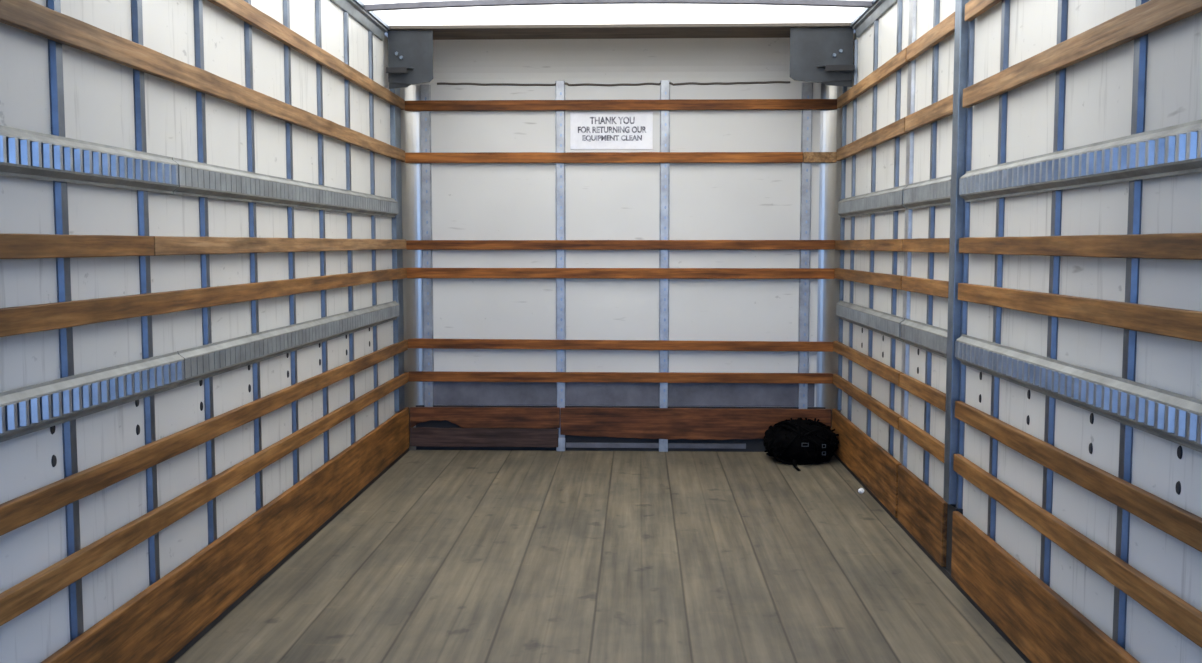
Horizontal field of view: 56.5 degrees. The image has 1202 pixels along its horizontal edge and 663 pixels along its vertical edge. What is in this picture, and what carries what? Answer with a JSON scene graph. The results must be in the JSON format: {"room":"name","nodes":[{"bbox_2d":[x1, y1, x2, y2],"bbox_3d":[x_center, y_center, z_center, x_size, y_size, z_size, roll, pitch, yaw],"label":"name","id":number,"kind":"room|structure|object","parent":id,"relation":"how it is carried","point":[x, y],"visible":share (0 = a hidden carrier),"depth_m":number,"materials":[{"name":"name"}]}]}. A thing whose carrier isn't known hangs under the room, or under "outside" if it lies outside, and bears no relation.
{"room":"moving truck interior","nodes":[
{"label":"moving truck interior","id":0,"kind":"room"},
{"bbox_2d":[0,0,397,662],"bbox_3d":[-1.219,-0.220,3.297,0.053,2.220,5.924,0,4,2],"label":"wall","id":1,"kind":"structure","parent":0,"point":[98,91],"depth_m":3.11,"materials":[{"name":"white"}]},
{"bbox_2d":[46,0,83,641],"bbox_3d":[-1.214,-0.135,2.528,0.014,2.172,0.042,0,4,2],"label":"stud","id":2,"kind":"object","parent":1,"relation":"attached to","point":[55,58],"visible":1,"depth_m":2.52,"materials":[{"name":"metal"}]},
{"bbox_2d":[0,233,153,258],"bbox_3d":[-1.223,-0.125,1.661,0.023,0.052,2.548,0,4,2],"label":"wooden rail","id":3,"kind":"object","parent":1,"relation":"attached to","point":[12,246],"visible":1,"depth_m":2.50,"materials":[{"name":"brown wood"}]},
{"bbox_2d":[0,125,178,193],"bbox_3d":[-1.218,-0.325,1.729,0.026,0.100,2.716,0,4,2],"label":"track","id":4,"kind":"object","parent":1,"relation":"attached to","point":[23,153],"visible":1,"depth_m":2.55,"materials":[{"name":"silver metal"}]},
{"bbox_2d":[0,352,184,441],"bbox_3d":[-1.218,0.212,1.771,0.026,0.100,2.716,0,4,2],"label":"track","id":5,"kind":"object","parent":1,"relation":"attached to","point":[36,407],"visible":1,"depth_m":2.57,"materials":[{"name":"silver metal"}]},
{"bbox_2d":[131,0,159,585],"bbox_3d":[-1.200,-0.168,2.944,0.014,2.172,0.042,0,4,2],"label":"stud","id":6,"kind":"object","parent":1,"relation":"attached to","point":[136,5],"visible":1,"depth_m":2.94,"materials":[{"name":"metal"}]},
{"bbox_2d":[0,0,404,161],"bbox_3d":[-1.170,-0.729,3.217,0.022,0.063,5.747,0,4,2],"label":"wooden rail","id":7,"kind":"object","parent":1,"relation":"attached to","point":[26,15],"visible":1,"depth_m":2.96,"materials":[{"name":"brown wood"}]},
{"bbox_2d":[0,268,406,336],"bbox_3d":[-1.170,-0.098,3.266,0.023,0.058,5.747,0,4,2],"label":"wooden rail","id":8,"kind":"object","parent":1,"relation":"attached to","point":[18,320],"visible":1,"depth_m":2.96,"materials":[{"name":"brown wood"}]},
{"bbox_2d":[0,372,407,625],"bbox_3d":[-1.170,0.475,3.311,0.023,0.058,5.747,0,4,2],"label":"wooden rail","id":9,"kind":"object","parent":1,"relation":"attached to","point":[37,588],"visible":1,"depth_m":2.96,"materials":[{"name":"brown wood"}]},
{"bbox_2d":[0,340,407,535],"bbox_3d":[-1.170,0.296,3.297,0.023,0.058,5.747,0,4,2],"label":"wooden rail","id":10,"kind":"object","parent":1,"relation":"attached to","point":[15,513],"visible":1,"depth_m":2.96,"materials":[{"name":"brown wood"}]},
{"bbox_2d":[193,0,216,544],"bbox_3d":[-1.187,-0.200,3.354,0.014,2.172,0.042,0,4,2],"label":"stud","id":11,"kind":"object","parent":1,"relation":"attached to","point":[197,4],"visible":0.47,"depth_m":3.34,"materials":[{"name":"metal"}]},
{"bbox_2d":[41,407,408,662],"bbox_3d":[-1.171,0.755,3.336,0.022,0.226,5.752,0,4,2],"label":"board","id":12,"kind":"object","parent":1,"relation":"attached to","point":[153,626],"visible":1,"depth_m":3.46,"materials":[{"name":"brown wood"}]},
{"bbox_2d":[244,0,262,510],"bbox_3d":[-1.173,-0.233,3.776,0.014,2.172,0.042,0,4,2],"label":"stud","id":13,"kind":"object","parent":1,"relation":"attached to","point":[247,27],"visible":0.47,"depth_m":3.76,"materials":[{"name":"metal"}]},
{"bbox_2d":[154,236,405,255],"bbox_3d":[-1.128,-0.351,4.526,0.023,0.056,3.195,0,4,2],"label":"wooden rail","id":14,"kind":"object","parent":1,"relation":"attached to","point":[163,245],"visible":0.98,"depth_m":3.73,"materials":[{"name":"brown wood"}]},
{"bbox_2d":[172,157,397,217],"bbox_3d":[-1.128,-0.541,4.495,0.023,0.100,2.823,0,4,2],"label":"track","id":15,"kind":"object","parent":1,"relation":"attached to","point":[198,179],"visible":1,"depth_m":3.85,"materials":[{"name":"metal"}]},
{"bbox_2d":[167,448,408,662],"bbox_3d":[-1.182,0.881,3.333,0.030,0.020,5.827,0,4,2],"label":"baseboard","id":16,"kind":"structure","parent":1,"relation":"attached to","point":[201,634],"depth_m":3.87,"materials":[{"name":"black rubber"}]},
{"bbox_2d":[177,301,399,386],"bbox_3d":[-1.128,-0.004,4.537,0.023,0.100,2.823,0,4,2],"label":"track","id":17,"kind":"object","parent":1,"relation":"attached to","point":[202,362],"visible":1,"depth_m":3.91,"materials":[{"name":"metal"}]},
{"bbox_2d":[283,0,299,484],"bbox_3d":[-1.159,-0.265,4.191,0.014,2.172,0.042,0,4,2],"label":"stud","id":18,"kind":"object","parent":1,"relation":"attached to","point":[286,5],"visible":0.47,"depth_m":4.17,"materials":[{"name":"metal"}]},
{"bbox_2d":[207,0,404,109],"bbox_3d":[-1.170,-1.005,3.195,0.023,0.058,5.747,0,4,2],"label":"wooden rail","id":19,"kind":"object","parent":1,"relation":"attached to","point":[241,9],"visible":1,"depth_m":4.22,"materials":[{"name":"brown wood"}]},
{"bbox_2d":[315,0,329,463],"bbox_3d":[-1.145,-0.298,4.605,0.014,2.172,0.042,0,4,2],"label":"stud","id":20,"kind":"object","parent":1,"relation":"attached to","point":[317,2],"visible":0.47,"depth_m":4.58,"materials":[{"name":"metal"}]},
{"bbox_2d":[343,12,355,444],"bbox_3d":[-1.131,-0.332,5.040,0.014,2.172,0.042,0,4,2],"label":"stud","id":21,"kind":"object","parent":1,"relation":"attached to","point":[345,14],"visible":0.65,"depth_m":5.01,"materials":[{"name":"metal"}]},
{"bbox_2d":[330,0,389,40],"bbox_3d":[-1.187,-1.298,2.957,0.034,0.073,5.417,0,4,2],"label":"trim","id":22,"kind":"structure","parent":1,"relation":"attached to","point":[354,10],"depth_m":5.20,"materials":[{"name":"metal"}]},
{"bbox_2d":[368,31,378,428],"bbox_3d":[-1.115,-0.367,5.493,0.014,2.172,0.042,0,4,2],"label":"stud","id":23,"kind":"object","parent":1,"relation":"attached to","point":[370,34],"visible":0.65,"depth_m":5.47,"materials":[{"name":"metal"}]},
{"bbox_2d":[390,88,404,411],"bbox_3d":[-1.093,-0.551,5.987,0.026,1.958,0.145,0,4,2],"label":"post","id":24,"kind":"object","parent":1,"relation":"attached to","point":[395,112],"visible":0.56,"depth_m":5.96,"materials":[{"name":"metal"}]},
{"bbox_2d":[386,30,432,88],"bbox_3d":[-0.971,-1.385,5.677,0.230,0.292,0.064,0,4,2],"label":"bracket","id":25,"kind":"object","parent":1,"relation":"attached to","point":[410,52],"visible":1,"depth_m":5.69,"materials":[{"name":"grey metal"}]},
{"bbox_2d":[387,27,843,39],"bbox_3d":[0.095,-1.555,5.831,2.404,0.008,0.359,0,4,2],"label":"trim","id":26,"kind":"structure","parent":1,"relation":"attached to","point":[631,33],"depth_m":5.81,"materials":[{"name":"grey metal"}]},
{"bbox_2d":[389,23,849,29],"bbox_3d":[0.088,-1.539,5.635,2.404,0.018,0.030,0,4,2],"label":"trim","id":27,"kind":"structure","parent":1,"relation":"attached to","point":[698,25],"depth_m":5.62,"materials":[{"name":"grey metal"}]},
{"bbox_2d":[174,450,1025,662],"bbox_3d":[0.006,0.920,3.345,2.524,0.060,5.924,0,4,2],"label":"floor","id":28,"kind":"structure","parent":0,"point":[448,556],"depth_m":3.87,"materials":[{"name":"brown wood"}]},
{"bbox_2d":[556,438,564,450],"bbox_3d":[-0.224,0.628,6.214,0.050,0.075,0.011,0,4,2],"label":"stud foot","id":29,"kind":"object","parent":28,"relation":"on","point":[561,441],"visible":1,"depth_m":6.21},
{"bbox_2d":[566,443,745,448],"bbox_3d":[0.303,0.634,6.209,1.000,0.028,0.010,0,4,2],"label":"plate","id":30,"kind":"object","parent":28,"relation":"on","point":[568,445],"depth_m":6.20,"materials":[{"name":"grey metal"}]},
{"bbox_2d":[659,439,667,451],"bbox_3d":[0.346,0.623,6.195,0.050,0.088,0.011,0,4,2],"label":"stud foot","id":31,"kind":"object","parent":28,"relation":"on","point":[663,443],"visible":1,"depth_m":6.19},
{"bbox_2d":[763,417,838,470],"bbox_3d":[1.048,0.574,5.920,0.422,0.229,0.379,-4,6,-39],"label":"bundle","id":32,"kind":"object","parent":28,"relation":"on","point":[798,441],"visible":1,"depth_m":5.83,"materials":[{"name":"black fabric"}]},
{"bbox_2d":[361,0,871,24],"bbox_3d":[-0.002,-1.354,2.939,2.504,0.030,5.467,0,4,2],"label":"ceiling","id":33,"kind":"structure","parent":0,"point":[576,13],"depth_m":5.44,"materials":[{"name":"white plastic"}]},
{"bbox_2d":[364,0,871,11],"bbox_3d":[0.070,-1.496,5.095,2.312,0.052,0.030,0,4,2],"label":"bow","id":34,"kind":"object","parent":33,"relation":"attached to","point":[457,3],"visible":1,"depth_m":5.09,"materials":[{"name":"grey metal"}]},
{"bbox_2d":[411,81,822,406],"bbox_3d":[0.103,-0.348,6.181,2.404,2.026,0.050,0,4,2],"label":"wall","id":35,"kind":"structure","parent":0,"point":[471,201],"depth_m":6.14,"materials":[{"name":"white plastic"}]},
{"bbox_2d":[400,85,423,449],"bbox_3d":[-1.044,-0.338,6.137,0.115,2.013,0.115,0,4,2],"label":"corner post","id":36,"kind":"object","parent":35,"relation":"attached to","point":[410,120],"depth_m":6.16,"materials":[{"name":"metal"}]},
{"bbox_2d":[420,85,433,406],"bbox_3d":[-0.962,-0.443,6.176,0.060,1.816,0.015,0,4,2],"label":"stud","id":37,"kind":"object","parent":35,"relation":"attached to","point":[425,90],"visible":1,"depth_m":6.17,"materials":[{"name":"metal"}]},
{"bbox_2d":[410,427,558,447],"bbox_3d":[-0.650,0.589,6.226,0.827,0.107,0.026,0,4,2],"label":"board","id":38,"kind":"object","parent":35,"relation":"attached to","point":[419,436],"visible":1,"depth_m":6.21,"materials":[{"name":"brown wood"}]},
{"bbox_2d":[410,407,559,428],"bbox_3d":[-0.646,0.479,6.217,0.835,0.116,0.026,0,4,2],"label":"board","id":39,"kind":"object","parent":35,"relation":"attached to","point":[464,417],"visible":1,"depth_m":6.20,"materials":[{"name":"brown wood"}]},
{"bbox_2d":[555,81,565,437],"bbox_3d":[-0.222,-0.349,6.159,0.056,2.033,0.015,0,4,2],"label":"stud","id":40,"kind":"object","parent":35,"relation":"attached to","point":[560,119],"visible":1,"depth_m":6.14,"materials":[{"name":"metal"}]},
{"bbox_2d":[405,152,802,162],"bbox_3d":[0.009,-0.947,6.085,2.169,0.060,0.023,0,4,2],"label":"wooden rail","id":41,"kind":"object","parent":35,"relation":"attached to","point":[482,157],"visible":0.98,"depth_m":6.07,"materials":[{"name":"brown wood"}]},
{"bbox_2d":[570,112,652,149],"bbox_3d":[0.057,-1.094,6.096,0.450,0.200,0.005,0,4,2],"label":"notice sign","id":42,"kind":"object","parent":35,"relation":"attached to","point":[588,130],"visible":1,"depth_m":6.09,"materials":[{"name":"white paper"}]},
{"bbox_2d":[437,81,789,85],"bbox_3d":[0.064,-1.346,6.076,1.920,0.024,0.014,0,4,2],"label":"trim","id":43,"kind":"structure","parent":35,"relation":"attached to","point":[766,82],"depth_m":6.07,"materials":[{"name":"grey metal"}]},
{"bbox_2d":[404,99,836,110],"bbox_3d":[0.101,-1.228,6.060,2.354,0.057,0.023,0,4,2],"label":"wooden rail","id":44,"kind":"object","parent":35,"relation":"attached to","point":[671,104],"visible":0.97,"depth_m":6.05,"materials":[{"name":"brown wood"}]},
{"bbox_2d":[408,371,832,383],"bbox_3d":[0.101,0.253,6.176,2.354,0.058,0.022,0,4,2],"label":"wooden rail","id":45,"kind":"object","parent":35,"relation":"attached to","point":[413,376],"visible":0.97,"depth_m":6.17,"materials":[{"name":"brown wood"}]},
{"bbox_2d":[406,240,834,249],"bbox_3d":[0.101,-0.474,6.119,2.354,0.054,0.023,0,4,2],"label":"wooden rail","id":46,"kind":"object","parent":35,"relation":"attached to","point":[410,244],"visible":0.91,"depth_m":6.11,"materials":[{"name":"brown wood"}]},
{"bbox_2d":[408,338,832,351],"bbox_3d":[0.101,0.075,6.162,2.354,0.065,0.023,0,4,2],"label":"wooden rail","id":47,"kind":"object","parent":35,"relation":"attached to","point":[412,343],"visible":0.93,"depth_m":6.15,"materials":[{"name":"brown wood"}]},
{"bbox_2d":[407,268,834,278],"bbox_3d":[0.101,-0.319,6.131,2.354,0.060,0.023,0,4,2],"label":"wooden rail","id":48,"kind":"object","parent":35,"relation":"attached to","point":[594,273],"visible":0.95,"depth_m":6.12,"materials":[{"name":"brown wood"}]},
{"bbox_2d":[416,405,825,451],"bbox_3d":[0.102,0.540,6.219,2.404,0.250,0.012,0,4,2],"label":"baseboard","id":49,"kind":"structure","parent":35,"relation":"attached to","point":[752,445],"depth_m":6.22,"materials":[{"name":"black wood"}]},
{"bbox_2d":[433,382,814,406],"bbox_3d":[0.102,0.337,6.207,2.154,0.153,0.005,0,4,2],"label":"plate","id":50,"kind":"object","parent":35,"relation":"attached to","point":[444,393],"visible":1,"depth_m":6.21,"materials":[{"name":"grey metal"}]},
{"bbox_2d":[659,80,669,407],"bbox_3d":[0.348,-0.348,6.140,0.056,2.033,0.015,0,4,2],"label":"stud","id":51,"kind":"object","parent":35,"relation":"attached to","point":[664,185],"visible":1,"depth_m":6.12,"materials":[{"name":"metal"}]},
{"bbox_2d":[560,408,830,439],"bbox_3d":[0.520,0.511,6.181,1.491,0.175,0.026,0,4,2],"label":"board","id":52,"kind":"object","parent":35,"relation":"attached to","point":[648,423],"visible":0.91,"depth_m":6.17,"materials":[{"name":"brown wood"}]},
{"bbox_2d":[798,83,812,408],"bbox_3d":[1.115,-0.437,6.107,0.060,1.816,0.015,0,4,2],"label":"stud","id":53,"kind":"object","parent":35,"relation":"attached to","point":[807,88],"visible":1,"depth_m":6.10,"materials":[{"name":"metal"}]},
{"bbox_2d":[803,152,836,162],"bbox_3d":[1.187,-0.942,6.047,0.182,0.057,0.022,0,4,2],"label":"wooden rail","id":54,"kind":"object","parent":35,"relation":"attached to","point":[808,157],"visible":0.88,"depth_m":6.04,"materials":[{"name":"brown wood"}]},
{"bbox_2d":[816,84,841,429],"bbox_3d":[1.244,-0.332,6.061,0.115,2.013,0.115,0,4,2],"label":"corner post","id":55,"kind":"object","parent":35,"relation":"attached to","point":[830,120],"depth_m":6.09,"materials":[{"name":"metal"}]},
{"bbox_2d":[384,30,855,82],"bbox_3d":[0.096,-1.458,5.881,2.484,0.246,0.459,0,4,2],"label":"header panel","id":56,"kind":"object","parent":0,"point":[651,59],"visible":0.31,"depth_m":6.07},
{"bbox_2d":[841,0,1201,662],"bbox_3d":[1.231,-0.213,3.216,0.053,2.220,5.924,0,4,2],"label":"wall","id":57,"kind":"structure","parent":0,"point":[1098,94],"depth_m":2.89,"materials":[{"name":"white"}]},
{"bbox_2d":[837,86,846,409],"bbox_3d":[1.289,-0.551,5.969,0.020,1.956,0.027,0,4,2],"label":"post","id":58,"kind":"object","parent":57,"relation":"attached to","point":[844,89],"visible":0.56,"depth_m":5.97,"materials":[{"name":"metal"}]},
{"bbox_2d":[847,40,857,420],"bbox_3d":[1.283,-0.384,5.713,0.014,2.172,0.042,0,4,2],"label":"stud","id":59,"kind":"object","parent":57,"relation":"attached to","point":[855,62],"visible":0.65,"depth_m":5.68,"materials":[{"name":"metal"}]},
{"bbox_2d":[832,409,901,517],"bbox_3d":[1.250,0.596,5.360,0.022,0.228,1.532,0,4,2],"label":"board","id":60,"kind":"object","parent":57,"relation":"attached to","point":[873,465],"visible":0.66,"depth_m":5.15,"materials":[{"name":"brown wood"}]},
{"bbox_2d":[833,374,902,429],"bbox_3d":[1.250,0.317,5.334,0.022,0.058,1.531,0,4,2],"label":"wooden rail","id":61,"kind":"object","parent":57,"relation":"attached to","point":[882,411],"visible":0.95,"depth_m":5.15,"materials":[{"name":"brown wood"}]},
{"bbox_2d":[834,268,901,289],"bbox_3d":[1.250,-0.255,5.289,0.022,0.057,1.531,0,4,2],"label":"wooden rail","id":62,"kind":"object","parent":57,"relation":"attached to","point":[872,278],"visible":0.93,"depth_m":5.11,"materials":[{"name":"brown wood"}]},
{"bbox_2d":[833,341,903,386],"bbox_3d":[1.250,0.138,5.320,0.023,0.058,1.531,0,4,2],"label":"wooden rail","id":63,"kind":"object","parent":57,"relation":"attached to","point":[888,373],"visible":0.95,"depth_m":5.14,"materials":[{"name":"brown wood"}]},
{"bbox_2d":[835,239,902,251],"bbox_3d":[1.250,-0.408,5.277,0.023,0.052,1.531,0,4,2],"label":"wooden rail","id":64,"kind":"object","parent":57,"relation":"attached to","point":[896,245],"visible":0.92,"depth_m":5.09,"materials":[{"name":"brown wood"}]},
{"bbox_2d":[836,300,904,341],"bbox_3d":[1.248,-0.061,5.266,0.023,0.100,1.443,0,4,2],"label":"track","id":65,"kind":"object","parent":57,"relation":"attached to","point":[889,325],"visible":0.98,"depth_m":5.11,"materials":[{"name":"metal"}]},
{"bbox_2d":[836,117,908,160],"bbox_3d":[1.250,-0.887,5.240,0.022,0.063,1.531,0,4,2],"label":"wooden rail","id":66,"kind":"object","parent":57,"relation":"attached to","point":[896,129],"visible":0.96,"depth_m":5.07,"materials":[{"name":"brown wood"}]},
{"bbox_2d":[866,20,878,437],"bbox_3d":[1.267,-0.347,5.232,0.014,2.172,0.042,0,4,2],"label":"stud","id":67,"kind":"object","parent":57,"relation":"attached to","point":[876,23],"visible":0.65,"depth_m":5.21,"materials":[{"name":"metal"}]},
{"bbox_2d":[838,185,907,217],"bbox_3d":[1.248,-0.598,5.224,0.023,0.100,1.443,0,4,2],"label":"track","id":68,"kind":"object","parent":57,"relation":"attached to","point":[891,199],"visible":0.98,"depth_m":5.07,"materials":[{"name":"metal"}]},
{"bbox_2d":[850,0,896,37],"bbox_3d":[1.182,-1.292,2.879,0.034,0.073,5.417,0,4,2],"label":"trim","id":69,"kind":"structure","parent":57,"relation":"attached to","point":[880,7],"depth_m":5.17,"materials":[{"name":"metal"}]},
{"bbox_2d":[837,48,910,107],"bbox_3d":[1.250,-1.163,5.218,0.022,0.058,1.531,0,4,2],"label":"wooden rail","id":70,"kind":"object","parent":57,"relation":"attached to","point":[898,61],"visible":0.94,"depth_m":5.04,"materials":[{"name":"brown wood"}]},
{"bbox_2d":[790,27,854,86],"bbox_3d":[1.109,-1.379,5.608,0.316,0.292,0.064,0,4,2],"label":"bracket","id":71,"kind":"object","parent":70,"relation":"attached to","point":[818,55],"visible":0.94,"depth_m":5.62,"materials":[{"name":"grey metal"}]},
{"bbox_2d":[888,0,902,455],"bbox_3d":[1.252,-0.310,4.764,0.014,2.172,0.042,0,4,2],"label":"stud","id":72,"kind":"object","parent":57,"relation":"attached to","point":[899,2],"visible":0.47,"depth_m":4.74,"materials":[{"name":"metal"}]},
{"bbox_2d":[900,0,916,467],"bbox_3d":[1.244,-0.292,4.537,0.014,2.172,0.078,0,4,2],"label":"stud","id":73,"kind":"object","parent":57,"relation":"attached to","point":[912,3],"visible":0.47,"depth_m":4.51,"materials":[{"name":"metal"}]},
{"bbox_2d":[899,418,944,462],"bbox_3d":[1.213,0.405,4.216,0.022,0.056,0.676,0,4,2],"label":"wooden rail","id":74,"kind":"object","parent":57,"relation":"attached to","point":[913,432],"visible":0.88,"depth_m":4.17,"materials":[{"name":"brown wood"}]},
{"bbox_2d":[897,465,947,566],"bbox_3d":[1.212,0.684,4.232,0.022,0.228,0.672,0,4,2],"label":"board","id":75,"kind":"object","parent":57,"relation":"attached to","point":[923,512],"visible":0.93,"depth_m":4.16,"materials":[{"name":"brown wood"}]},
{"bbox_2d":[900,374,945,411],"bbox_3d":[1.212,0.225,4.202,0.023,0.058,0.676,0,4,2],"label":"wooden rail","id":76,"kind":"object","parent":57,"relation":"attached to","point":[931,395],"visible":0.89,"depth_m":4.16,"materials":[{"name":"brown wood"}]},
{"bbox_2d":[900,318,946,357],"bbox_3d":[1.212,0.023,4.187,0.023,0.100,0.676,0,4,2],"label":"track","id":77,"kind":"object","parent":57,"relation":"attached to","point":[933,339],"visible":0.96,"depth_m":4.15,"materials":[{"name":"metal"}]},
{"bbox_2d":[902,276,948,297],"bbox_3d":[1.213,-0.168,4.172,0.022,0.057,0.676,0,4,2],"label":"wooden rail","id":78,"kind":"object","parent":57,"relation":"attached to","point":[939,288],"visible":0.91,"depth_m":4.12,"materials":[{"name":"brown wood"}]},
{"bbox_2d":[902,238,949,252],"bbox_3d":[1.212,-0.321,4.160,0.023,0.052,0.676,0,4,2],"label":"wooden rail","id":79,"kind":"object","parent":57,"relation":"attached to","point":[932,245],"visible":0.84,"depth_m":4.11,"materials":[{"name":"brown wood"}]},
{"bbox_2d":[903,175,950,208],"bbox_3d":[1.212,-0.513,4.145,0.023,0.100,0.676,0,4,2],"label":"track","id":80,"kind":"object","parent":57,"relation":"attached to","point":[936,191],"visible":0.96,"depth_m":4.11,"materials":[{"name":"metal"}]},
{"bbox_2d":[905,94,952,131],"bbox_3d":[1.213,-0.800,4.122,0.022,0.062,0.676,0,4,2],"label":"wooden rail","id":81,"kind":"object","parent":57,"relation":"attached to","point":[943,108],"visible":0.84,"depth_m":4.08,"materials":[{"name":"brown wood"}]},
{"bbox_2d":[906,12,954,60],"bbox_3d":[1.212,-1.076,4.101,0.022,0.057,0.676,0,4,2],"label":"wooden rail","id":82,"kind":"object","parent":57,"relation":"attached to","point":[945,28],"visible":0.8,"depth_m":4.06,"materials":[{"name":"brown wood"}]},
{"bbox_2d":[923,0,939,485],"bbox_3d":[1.232,-0.264,4.178,0.014,2.172,0.042,0,4,2],"label":"stud","id":83,"kind":"object","parent":57,"relation":"attached to","point":[936,11],"visible":0.47,"depth_m":4.16,"materials":[{"name":"metal"}]},
{"bbox_2d":[834,453,1031,662],"bbox_3d":[1.191,0.887,3.255,0.030,0.020,5.827,0,4,2],"label":"baseboard","id":84,"kind":"structure","parent":57,"relation":"attached to","point":[944,570],"depth_m":3.86,"materials":[{"name":"black rubber"}]},
{"bbox_2d":[946,504,962,572],"bbox_3d":[1.214,0.724,3.840,0.023,0.255,0.104,0,4,2],"label":"trim","id":85,"kind":"structure","parent":57,"relation":"attached to","point":[951,507],"depth_m":3.86,"materials":[{"name":"black metal"}]},
{"bbox_2d":[943,0,968,503],"bbox_3d":[1.207,-0.363,3.773,0.039,1.908,0.069,0,4,2],"label":"post","id":86,"kind":"object","parent":57,"relation":"attached to","point":[961,26],"visible":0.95,"depth_m":3.76,"materials":[{"name":"metal"}]},
{"bbox_2d":[956,0,974,508],"bbox_3d":[1.218,-0.230,3.739,0.014,2.172,0.042,0,4,2],"label":"stud","id":87,"kind":"object","parent":57,"relation":"attached to","point":[971,24],"visible":0.47,"depth_m":3.72,"materials":[{"name":"metal"}]},
{"bbox_2d":[965,0,1001,20],"bbox_3d":[1.141,-0.908,1.951,0.023,0.057,3.405,0,4,2],"label":"wooden rail","id":88,"kind":"object","parent":57,"relation":"attached to","point":[973,8],"visible":1,"depth_m":3.52,"materials":[{"name":"brown wood"}]},
{"bbox_2d":[987,0,1009,540],"bbox_3d":[1.206,-0.203,3.391,0.014,2.172,0.042,0,4,2],"label":"stud","id":89,"kind":"object","parent":57,"relation":"attached to","point":[1005,16],"visible":0.47,"depth_m":3.38,"materials":[{"name":"metal"}]},
{"bbox_2d":[951,511,1139,662],"bbox_3d":[1.141,0.852,2.087,0.022,0.228,3.402,0,4,2],"label":"board","id":90,"kind":"object","parent":57,"relation":"attached to","point":[1043,625],"visible":1,"depth_m":3.08,"materials":[{"name":"brown wood"}]},
{"bbox_2d":[1040,0,1067,586],"bbox_3d":[1.191,-0.167,2.937,0.014,2.172,0.042,0,4,2],"label":"stud","id":91,"kind":"object","parent":57,"relation":"attached to","point":[1062,15],"visible":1,"depth_m":2.93,"materials":[{"name":"metal"}]},
{"bbox_2d":[953,454,1201,647],"bbox_3d":[1.141,0.573,2.067,0.023,0.058,3.405,0,4,2],"label":"wooden rail","id":92,"kind":"object","parent":57,"relation":"attached to","point":[1173,610],"visible":1,"depth_m":2.61,"materials":[{"name":"brown wood"}]},
{"bbox_2d":[955,334,1201,452],"bbox_3d":[1.139,0.191,2.037,0.026,0.100,3.405,0,4,2],"label":"track","id":93,"kind":"object","parent":57,"relation":"attached to","point":[1174,417],"visible":1,"depth_m":2.60,"materials":[{"name":"silver metal"}]},
{"bbox_2d":[955,401,1201,551],"bbox_3d":[1.141,0.393,2.053,0.023,0.058,3.405,0,4,2],"label":"wooden rail","id":94,"kind":"object","parent":57,"relation":"attached to","point":[1185,526],"visible":1,"depth_m":2.60,"materials":[{"name":"brown wood"}]},
{"bbox_2d":[958,283,1201,341],"bbox_3d":[1.141,-0.001,2.022,0.022,0.058,3.405,0,4,2],"label":"wooden rail","id":95,"kind":"object","parent":57,"relation":"attached to","point":[1165,321],"visible":1,"depth_m":2.59,"materials":[{"name":"brown wood"}]},
{"bbox_2d":[959,119,1201,201],"bbox_3d":[1.139,-0.345,1.995,0.026,0.100,3.405,0,4,2],"label":"track","id":96,"kind":"object","parent":57,"relation":"attached to","point":[1176,149],"visible":1,"depth_m":2.59,"materials":[{"name":"silver metal"}]},
{"bbox_2d":[959,233,1201,259],"bbox_3d":[1.141,-0.153,2.010,0.023,0.053,3.405,0,4,2],"label":"wooden rail","id":97,"kind":"object","parent":57,"relation":"attached to","point":[1181,246],"visible":1,"depth_m":2.59,"materials":[{"name":"brown wood"}]},
{"bbox_2d":[962,0,1201,107],"bbox_3d":[1.141,-0.632,1.973,0.023,0.063,3.405,0,4,2],"label":"wooden rail","id":98,"kind":"object","parent":57,"relation":"attached to","point":[1148,17],"visible":1,"depth_m":2.64,"materials":[{"name":"brown wood"}]},
{"bbox_2d":[1112,0,1148,649],"bbox_3d":[1.176,-0.131,2.476,0.014,2.172,0.042,0,4,2],"label":"stud","id":99,"kind":"object","parent":57,"relation":"attached to","point":[1141,43],"visible":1,"depth_m":2.48,"materials":[{"name":"metal"}]}
]}

